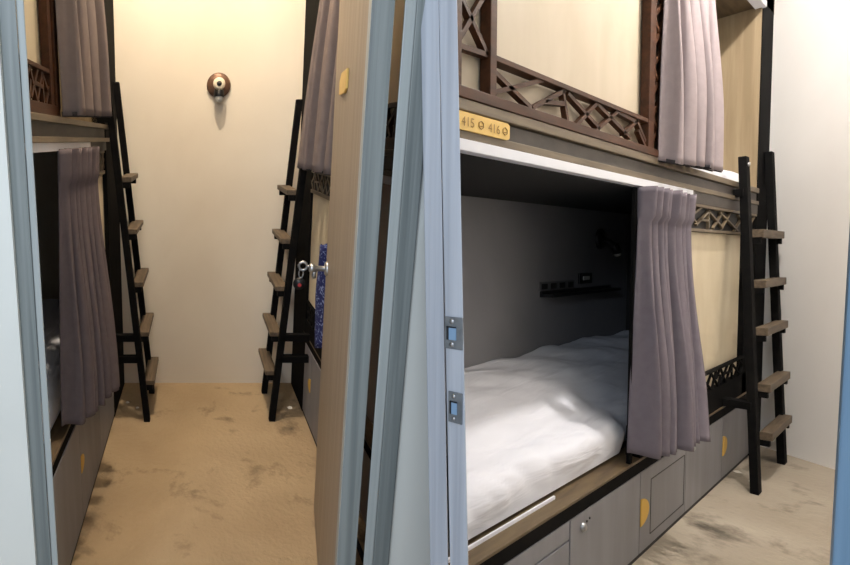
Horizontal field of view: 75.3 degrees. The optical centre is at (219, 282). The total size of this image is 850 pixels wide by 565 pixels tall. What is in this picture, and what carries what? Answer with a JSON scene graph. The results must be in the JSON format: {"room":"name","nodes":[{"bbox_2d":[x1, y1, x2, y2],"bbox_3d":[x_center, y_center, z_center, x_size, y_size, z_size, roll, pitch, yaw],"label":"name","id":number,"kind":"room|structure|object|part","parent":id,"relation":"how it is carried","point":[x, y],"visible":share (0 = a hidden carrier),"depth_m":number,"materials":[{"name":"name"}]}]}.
{"room":"dormitory","nodes":[
{"label":"dormitory","id":0,"kind":"room"},
{"bbox_2d":[0,42,36,564],"bbox_3d":[-1.079,-0.676,1.008,1.353,3.936,0.670,-1,2,0],"label":"wall","id":1,"kind":"structure","parent":0,"point":[17,527],"depth_m":1.16,"materials":[{"name":"white paint"}]},
{"bbox_2d":[0,0,57,564],"bbox_3d":[-0.447,-0.041,1.143,0.052,2.536,0.468,-1,2,-8],"label":"trim","id":2,"kind":"structure","parent":1,"relation":"attached to","point":[10,63],"depth_m":1.11,"materials":[{"name":"wood"}]},
{"bbox_2d":[25,0,305,382],"bbox_3d":[-0.233,-1.205,2.866,3.109,3.956,0.662,-1,2,0],"label":"wall","id":3,"kind":"structure","parent":0,"point":[207,199],"depth_m":2.95,"materials":[{"name":"beige paint"}]},
{"bbox_2d":[207,73,230,102],"bbox_3d":[-0.007,-1.101,2.817,0.136,0.176,0.089,-1,2,-1],"label":"wall lamp","id":4,"kind":"object","parent":3,"relation":"attached to","point":[218,84],"visible":1,"depth_m":2.82,"materials":[{"name":"brown metal"}]},
{"bbox_3d":[-0.004,-1.109,2.789,0.062,0.069,0.051,-2,3,-34],"label":"ring knob","id":5,"kind":"part","parent":4,"relation":"part of","materials":[{"name":"beige ceramic"}]},
{"bbox_3d":[-0.006,-1.031,2.815,0.042,0.036,0.044,-2,3,-34],"label":"bulb","id":6,"kind":"part","parent":4,"relation":"part of","materials":[{"name":"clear glass"}]},
{"bbox_2d":[71,383,365,564],"bbox_3d":[-0.266,0.991,2.048,2.981,0.640,2.348,-1,2,0],"label":"floor","id":7,"kind":"structure","parent":0,"point":[209,479],"depth_m":2.26,"materials":[{"name":"concrete"}]},
{"bbox_2d":[47,425,82,564],"bbox_3d":[-0.779,0.823,1.685,0.515,0.581,0.673,-1,2,-3],"label":"base cabinet","id":8,"kind":"object","parent":7,"relation":"on","point":[67,485],"visible":0.12,"depth_m":1.78,"materials":[{"name":"grey wood"}]},
{"bbox_2d":[15,0,123,564],"bbox_3d":[-0.957,-0.570,2.027,0.877,3.395,2.257,-1,2,-3],"label":"bunk bed","id":9,"kind":"object","parent":7,"relation":"on","point":[51,131],"visible":0.3,"depth_m":1.73,"materials":[{"name":"brown wood"}]},
{"bbox_3d":[-0.548,-1.071,1.262,0.028,1.341,0.719,-1,2,-3],"label":"panel","id":10,"kind":"part","parent":9,"relation":"part of","materials":[{"name":"beige wood"}]},
{"bbox_3d":[-0.533,-1.079,1.363,0.049,1.350,0.586,-1,2,-3],"label":"frame","id":11,"kind":"part","parent":9,"relation":"part of","materials":[{"name":"brown wood"}]},
{"bbox_2d":[35,299,60,437],"bbox_3d":[-0.951,0.349,1.989,0.718,0.493,1.338,-1,2,-3],"label":"mattress","id":12,"kind":"object","parent":9,"relation":"on","point":[50,306],"visible":0.16,"depth_m":1.95,"materials":[{"name":"white fabric"}]},
{"bbox_3d":[-0.990,-1.386,2.392,0.788,1.238,0.203,-1,2,0],"label":"panel","id":13,"kind":"part","parent":9,"relation":"part of","materials":[{"name":"grey fabric"}]},
{"bbox_2d":[55,0,111,116],"bbox_3d":[-0.499,-1.211,1.850,0.088,1.311,0.880,-1,2,-4],"label":"curtain","id":14,"kind":"object","parent":9,"relation":"hanging from","point":[81,24],"visible":1,"depth_m":1.75,"materials":[{"name":"grey fabric"}]},
{"bbox_2d":[57,147,119,425],"bbox_3d":[-0.498,-0.048,1.969,0.100,1.064,0.667,-1,2,0],"label":"curtain","id":15,"kind":"object","parent":9,"relation":"hanging from","point":[89,366],"visible":1,"depth_m":1.79,"materials":[{"name":"purple fabric"}]},
{"bbox_3d":[-0.597,-0.137,2.418,0.022,1.032,0.553,-1,2,-3],"label":"panel","id":16,"kind":"part","parent":9,"relation":"part of","materials":[{"name":"beige wood"}]},
{"bbox_3d":[-0.620,-0.772,2.709,0.106,3.057,0.857,-1,2,-8],"label":"post","id":17,"kind":"part","parent":9,"relation":"part of","materials":[{"name":"black wood"}]},
{"bbox_2d":[79,406,100,518],"bbox_3d":[-0.808,0.686,2.165,0.527,0.535,0.456,-1,2,0],"label":"base cabinet","id":18,"kind":"object","parent":7,"relation":"on","point":[89,432],"visible":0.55,"depth_m":2.13,"materials":[{"name":"grey wood"}]},
{"bbox_3d":[-0.549,0.718,1.994,0.006,0.073,0.054,-1,2,-3],"label":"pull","id":19,"kind":"part","parent":18,"relation":"part of","materials":[{"name":"orange"}]},
{"bbox_2d":[99,392,113,457],"bbox_3d":[-0.824,0.576,2.554,0.534,0.537,0.465,-1,2,0],"label":"base cabinet","id":20,"kind":"object","parent":7,"relation":"on","point":[106,413],"visible":0.17,"depth_m":2.51,"materials":[{"name":"grey wood"}]},
{"bbox_2d":[103,82,158,421],"bbox_3d":[-0.474,-0.164,2.748,0.206,1.867,0.608,0,3,25],"label":"ladder","id":21,"kind":"object","parent":7,"relation":"on","point":[147,378],"visible":0.98,"depth_m":2.70,"materials":[{"name":"brown wood"}]},
{"bbox_3d":[-0.493,-0.208,2.901,0.044,1.792,0.343,0,3,25],"label":"rail","id":22,"kind":"part","parent":21,"relation":"part of","materials":[{"name":"black wood"}]},
{"bbox_2d":[258,99,309,421],"bbox_3d":[0.353,-0.120,2.760,0.222,1.773,0.616,-2,3,-34],"label":"ladder","id":23,"kind":"object","parent":7,"relation":"on","point":[280,289],"visible":0.88,"depth_m":2.71,"materials":[{"name":"brown wood"}]},
{"bbox_3d":[0.366,-0.050,2.613,0.043,1.645,0.354,-2,3,-35],"label":"rail","id":24,"kind":"part","parent":23,"relation":"part of","materials":[{"name":"black wood"}]},
{"bbox_2d":[302,343,312,423],"bbox_3d":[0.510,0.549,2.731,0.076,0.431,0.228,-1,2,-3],"label":"base cabinet","id":25,"kind":"object","parent":7,"relation":"on","point":[307,366],"visible":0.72,"depth_m":2.72,"materials":[{"name":"grey wood"}]},
{"bbox_2d":[309,355,320,443],"bbox_3d":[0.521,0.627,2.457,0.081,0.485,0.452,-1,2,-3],"label":"base cabinet","id":26,"kind":"object","parent":7,"relation":"on","point":[316,371],"visible":0.12,"depth_m":2.56,"materials":[{"name":"grey wood"}]},
{"bbox_2d":[291,0,415,562],"bbox_3d":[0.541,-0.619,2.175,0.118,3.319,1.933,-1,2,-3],"label":"bunk bed","id":27,"kind":"object","parent":7,"relation":"on","point":[313,230],"visible":0.21,"depth_m":2.38,"materials":[{"name":"brown wood"}]},
{"bbox_3d":[0.509,-0.780,2.738,0.101,3.043,0.799,-1,2,-8],"label":"post","id":28,"kind":"part","parent":27,"relation":"part of","materials":[{"name":"black wood"}]},
{"bbox_2d":[297,0,339,175],"bbox_3d":[0.469,-1.166,2.065,0.085,1.452,0.830,-1,2,-12],"label":"curtain","id":29,"kind":"object","parent":27,"relation":"hanging from","point":[315,149],"visible":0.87,"depth_m":2.15,"materials":[{"name":"grey fabric"}]},
{"bbox_3d":[0.505,-0.061,2.413,0.021,1.015,0.701,-1,2,-3],"label":"panel","id":30,"kind":"part","parent":27,"relation":"part of","materials":[{"name":"beige wood"}]},
{"bbox_2d":[315,244,326,347],"bbox_3d":[0.463,0.082,2.204,0.052,0.546,0.419,-1,2,-2],"label":"patterned cloth","id":31,"kind":"object","parent":27,"relation":"hanging from","point":[320,283],"visible":0.34,"depth_m":2.24,"materials":[{"name":"blue fabric"}]},
{"bbox_3d":[0.568,-0.619,2.171,0.063,3.221,1.923,-1,2,-3],"label":"panel","id":32,"kind":"part","parent":27,"relation":"part of","materials":[{"name":"paint"}]},
{"bbox_3d":[0.540,-1.108,1.651,0.048,1.431,0.513,-1,2,-3],"label":"frame","id":33,"kind":"part","parent":27,"relation":"part of","materials":[{"name":"brown wood"}]},
{"bbox_3d":[0.569,-1.099,1.544,0.030,1.422,0.661,-1,2,-3],"label":"panel","id":34,"kind":"part","parent":27,"relation":"part of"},
{"bbox_2d":[389,51,440,564],"bbox_3d":[0.442,0.143,1.193,0.161,2.262,0.398,0,3,18],"label":"wall","id":35,"kind":"structure","parent":0,"point":[410,533],"depth_m":1.20,"materials":[{"name":"white paint"}]},
{"bbox_2d":[309,0,394,564],"bbox_3d":[0.372,-0.116,1.484,0.161,2.547,1.128,0,2,6],"label":"door","id":36,"kind":"structure","parent":35,"relation":"in","point":[365,27],"depth_m":1.22,"materials":[{"name":"wood"}]},
{"bbox_2d":[293,261,308,289],"bbox_3d":[0.305,-0.026,1.861,0.066,0.109,0.015,0,2,12],"label":"key","id":37,"kind":"object","parent":36,"relation":"hanging from","point":[299,283],"visible":1,"depth_m":1.86,"materials":[{"name":"metal"}]},
{"bbox_3d":[0.358,-0.054,1.850,0.060,0.034,0.033,0,2,6],"label":"knob","id":38,"kind":"part","parent":36,"relation":"part of","materials":[{"name":"metal"}]},
{"bbox_2d":[339,68,348,94],"bbox_3d":[0.362,-0.584,1.466,0.010,0.089,0.191,0,2,8],"label":"plaque","id":39,"kind":"object","parent":36,"relation":"attached to","point":[343,85],"visible":1,"depth_m":1.42,"materials":[{"name":"gold metal"}]},
{"bbox_2d":[363,0,416,564],"bbox_3d":[0.391,-0.041,1.143,0.056,2.534,0.458,-1,2,-8],"label":"trim","id":40,"kind":"structure","parent":35,"relation":"attached to","point":[410,5],"depth_m":1.11,"materials":[{"name":"wood"}]},
{"bbox_2d":[373,0,424,564],"bbox_3d":[0.423,-0.041,1.143,0.072,2.535,0.460,-1,2,-8],"label":"trim","id":41,"kind":"structure","parent":35,"relation":"attached to","point":[413,162],"depth_m":1.12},
{"bbox_2d":[421,0,447,564],"bbox_3d":[0.446,-0.050,1.048,0.069,2.760,0.154,-2,3,-34],"label":"trim","id":42,"kind":"structure","parent":35,"relation":"attached to","point":[430,56],"depth_m":1.01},
{"bbox_2d":[439,0,467,564],"bbox_3d":[0.464,-0.048,1.000,0.046,2.760,0.144,-2,3,-34],"label":"trim","id":43,"kind":"structure","parent":35,"relation":"attached to","point":[448,27],"depth_m":0.97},
{"bbox_2d":[445,316,462,349],"bbox_3d":[0.456,0.099,0.976,0.006,0.063,0.037,-2,3,-34],"label":"strike plate","id":44,"kind":"object","parent":43,"relation":"attached to","point":[453,325],"visible":1,"depth_m":0.97,"materials":[{"name":"metal"}]},
{"bbox_2d":[448,391,462,424],"bbox_3d":[0.460,0.245,0.978,0.006,0.061,0.028,-2,3,-34],"label":"strike plate","id":45,"kind":"object","parent":43,"relation":"attached to","point":[455,400],"visible":1,"depth_m":0.98,"materials":[{"name":"metal"}]},
{"bbox_2d":[441,144,445,404],"bbox_3d":[1.144,-0.697,2.558,0.020,4.830,3.324,0,3,24],"label":"wall","id":46,"kind":"structure","parent":0,"point":[441,144],"depth_m":1.07,"materials":[{"name":"paint"}]},
{"bbox_2d":[632,446,834,564],"bbox_3d":[2.453,1.250,1.687,4.945,0.058,2.875,-2,3,-34],"label":"floor","id":47,"kind":"structure","parent":0,"point":[789,522],"depth_m":2.46,"materials":[{"name":"concrete"}]},
{"bbox_2d":[504,521,568,564],"bbox_3d":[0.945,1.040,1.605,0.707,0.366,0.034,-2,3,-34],"label":"base cabinet","id":48,"kind":"object","parent":47,"relation":"on","point":[553,549],"visible":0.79,"depth_m":1.70,"materials":[{"name":"grey wood"}]},
{"bbox_3d":[0.949,1.078,1.599,0.704,0.288,0.018,-2,3,-34],"label":"drawer","id":49,"kind":"part","parent":48,"relation":"part of","materials":[{"name":"grey laminate"}]},
{"bbox_2d":[568,473,639,564],"bbox_3d":[1.412,1.010,2.166,0.688,0.366,0.472,-2,3,-34],"label":"base cabinet","id":50,"kind":"object","parent":47,"relation":"on","point":[606,532],"visible":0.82,"depth_m":1.99,"materials":[{"name":"grey wood"}]},
{"bbox_2d":[446,0,774,564],"bbox_3d":[2.006,-0.593,2.558,3.766,3.565,0.552,-2,3,-34],"label":"bunk bed","id":51,"kind":"object","parent":47,"relation":"on","point":[575,84],"depth_m":2.27,"materials":[{"name":"brown wood"}]},
{"bbox_2d":[459,110,509,139],"bbox_3d":[0.724,-0.431,1.382,0.272,0.048,0.018,-2,3,-34],"label":"sign","id":52,"kind":"object","parent":51,"relation":"attached to","point":[469,122],"visible":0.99,"depth_m":1.37,"materials":[{"name":"yellow"}]},
{"bbox_3d":[2.083,0.166,2.953,2.605,1.208,0.023,-2,3,-34],"label":"panel","id":53,"kind":"part","parent":51,"relation":"part of","materials":[{"name":"paint"}]},
{"bbox_2d":[542,284,547,289],"bbox_3d":[1.756,0.022,2.705,0.062,0.030,0.005,-2,3,-34],"label":"outlet","id":54,"kind":"object","parent":51,"relation":"attached to","point":[544,286],"depth_m":2.71,"materials":[{"name":"black plastic"}]},
{"bbox_2d":[464,330,628,539],"bbox_3d":[1.716,0.546,2.422,2.811,0.374,0.474,-2,3,-34],"label":"mattress","id":55,"kind":"object","parent":51,"relation":"on","point":[538,420],"visible":0.64,"depth_m":2.06,"materials":[{"name":"white fabric"}]},
{"bbox_2d":[551,283,556,288],"bbox_3d":[1.845,0.018,2.764,0.062,0.030,0.005,-2,3,-34],"label":"outlet","id":56,"kind":"object","parent":51,"relation":"attached to","point":[553,285],"depth_m":2.76,"materials":[{"name":"black plastic"}]},
{"bbox_3d":[1.887,0.017,2.796,0.423,0.048,0.010,-2,3,-34],"label":"socket strip","id":57,"kind":"part","parent":51,"relation":"part of","materials":[{"name":"black plastic"}]},
{"bbox_3d":[1.312,-1.087,1.775,1.754,1.138,0.044,-2,3,-34],"label":"frame","id":58,"kind":"part","parent":51,"relation":"part of","materials":[{"name":"brown wood"}]},
{"bbox_3d":[1.297,-1.087,1.798,1.754,1.140,0.012,-2,3,-34],"label":"panel","id":59,"kind":"part","parent":51,"relation":"part of","materials":[{"name":"beige wood"}]},
{"bbox_2d":[540,285,620,297],"bbox_3d":[2.130,0.048,2.928,0.937,0.032,0.063,-2,3,-34],"label":"wall shelf","id":60,"kind":"object","parent":51,"relation":"attached to","point":[604,288],"visible":1,"depth_m":2.87,"materials":[{"name":"black metal"}]},
{"bbox_2d":[578,273,591,283],"bbox_3d":[2.191,-0.026,2.997,0.177,0.062,0.013,-2,3,-34],"label":"light switch","id":61,"kind":"object","parent":51,"relation":"attached to","point":[583,278],"visible":1,"depth_m":2.98,"materials":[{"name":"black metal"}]},
{"bbox_2d":[595,229,621,256],"bbox_3d":[2.393,-0.246,3.074,0.141,0.175,0.097,-2,3,-34],"label":"reading lamp","id":62,"kind":"object","parent":51,"relation":"attached to","point":[601,240],"visible":1,"depth_m":3.07,"materials":[{"name":"black metal"}]},
{"bbox_3d":[2.365,-0.271,3.100,0.126,0.126,0.022,-2,3,-34],"label":"wall plate","id":63,"kind":"part","parent":62,"relation":"part of","materials":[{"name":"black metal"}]},
{"bbox_3d":[2.395,-0.244,3.080,0.081,0.065,0.039,1,3,29],"label":"arm","id":64,"kind":"part","parent":62,"relation":"part of","materials":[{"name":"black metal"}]},
{"bbox_3d":[1.714,0.186,2.079,0.029,1.152,0.014,-2,3,-34],"label":"post","id":65,"kind":"part","parent":51,"relation":"part of","materials":[{"name":"black wood"}]},
{"bbox_3d":[2.973,0.131,3.262,0.505,1.185,0.043,1,3,34],"label":"panel","id":66,"kind":"part","parent":51,"relation":"part of","materials":[{"name":"black wood"}]},
{"bbox_2d":[627,186,710,459],"bbox_3d":[1.998,0.152,2.168,0.630,1.102,0.172,-2,3,-34],"label":"curtain","id":67,"kind":"object","parent":51,"relation":"hanging from","point":[668,412],"visible":1,"depth_m":2.08,"materials":[{"name":"purple fabric"}]},
{"bbox_2d":[657,0,723,172],"bbox_3d":[2.193,-1.096,2.293,0.702,1.176,0.109,-2,3,-34],"label":"curtain","id":68,"kind":"object","parent":51,"relation":"hanging from","point":[691,99],"visible":1,"depth_m":2.18,"materials":[{"name":"grey fabric"}]},
{"bbox_2d":[690,167,738,181],"bbox_3d":[2.616,-0.632,2.978,1.604,0.151,0.460,-2,3,-34],"label":"mattress","id":69,"kind":"object","parent":51,"relation":"on","point":[726,174],"visible":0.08,"depth_m":3.03,"materials":[{"name":"white fabric"}]},
{"bbox_3d":[2.655,0.218,2.739,1.920,1.008,0.009,-2,3,-34],"label":"panel","id":70,"kind":"part","parent":51,"relation":"part of","materials":[{"name":"beige wood"}]},
{"bbox_3d":[3.290,-1.172,3.410,0.017,1.179,0.534,-2,3,-34],"label":"panel","id":71,"kind":"part","parent":51,"relation":"part of","materials":[{"name":"brown wood"}]},
{"bbox_3d":[3.275,0.139,3.152,0.104,1.117,0.058,-2,3,-34],"label":"post","id":72,"kind":"part","parent":51,"relation":"part of","materials":[{"name":"black wood"}]},
{"bbox_3d":[3.563,-0.645,3.326,0.299,3.565,0.069,-2,3,-34],"label":"post","id":73,"kind":"part","parent":51,"relation":"part of","materials":[{"name":"black wood"}]},
{"bbox_2d":[638,449,685,553],"bbox_3d":[1.959,0.988,2.537,0.630,0.366,0.463,-2,3,-34],"label":"base cabinet","id":74,"kind":"object","parent":47,"relation":"on","point":[662,484],"visible":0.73,"depth_m":2.32,"materials":[{"name":"grey wood"}]},
{"bbox_3d":[1.869,1.003,2.202,0.098,0.120,0.006,-2,3,-34],"label":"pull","id":75,"kind":"part","parent":74,"relation":"part of","materials":[{"name":"orange"}]},
{"bbox_2d":[684,417,722,511],"bbox_3d":[2.507,0.965,2.900,0.681,0.366,0.472,-2,3,-34],"label":"base cabinet","id":76,"kind":"object","parent":47,"relation":"on","point":[703,465],"visible":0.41,"depth_m":2.70,"materials":[{"name":"grey wood"}]},
{"bbox_2d":[721,408,747,477],"bbox_3d":[3.066,0.942,3.278,0.665,0.366,0.463,-2,3,-34],"label":"base cabinet","id":77,"kind":"object","parent":47,"relation":"on","point":[735,427],"visible":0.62,"depth_m":3.05,"materials":[{"name":"grey wood"}]},
{"bbox_3d":[2.957,0.950,2.930,0.086,0.115,0.006,-2,3,-34],"label":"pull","id":78,"kind":"part","parent":77,"relation":"part of","materials":[{"name":"orange"}]},
{"bbox_2d":[722,151,791,495],"bbox_3d":[3.300,0.156,3.028,0.954,1.995,0.176,-2,3,-34],"label":"ladder","id":79,"kind":"object","parent":47,"relation":"on","point":[776,428],"visible":1,"depth_m":2.88,"materials":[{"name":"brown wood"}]},
{"bbox_3d":[3.005,0.222,2.837,0.068,1.888,0.287,0,3,22],"label":"rail","id":80,"kind":"part","parent":79,"relation":"part of","materials":[{"name":"black wood"}]},
{"bbox_3d":[3.590,0.144,3.231,0.069,1.995,0.291,0,3,20],"label":"rail","id":81,"kind":"part","parent":79,"relation":"part of","materials":[{"name":"black wood"}]},
{"bbox_2d":[760,0,849,469],"bbox_3d":[3.809,-0.677,2.641,0.069,3.795,3.335,-1,2,-5],"label":"wall","id":82,"kind":"structure","parent":0,"point":[810,116],"depth_m":3.16,"materials":[{"name":"white paint"}]},
{"bbox_3d":[1.172,-0.530,-0.066,0.069,3.795,1.375,-2,3,-34],"label":"wall","id":83,"kind":"structure","parent":0,"visible":0},
{"bbox_2d":[830,227,849,564],"bbox_3d":[0.747,-0.492,0.519,0.126,3.680,0.141,-2,3,-34],"label":"trim","id":84,"kind":"structure","parent":83,"relation":"attached to","point":[840,533],"depth_m":0.55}
]}

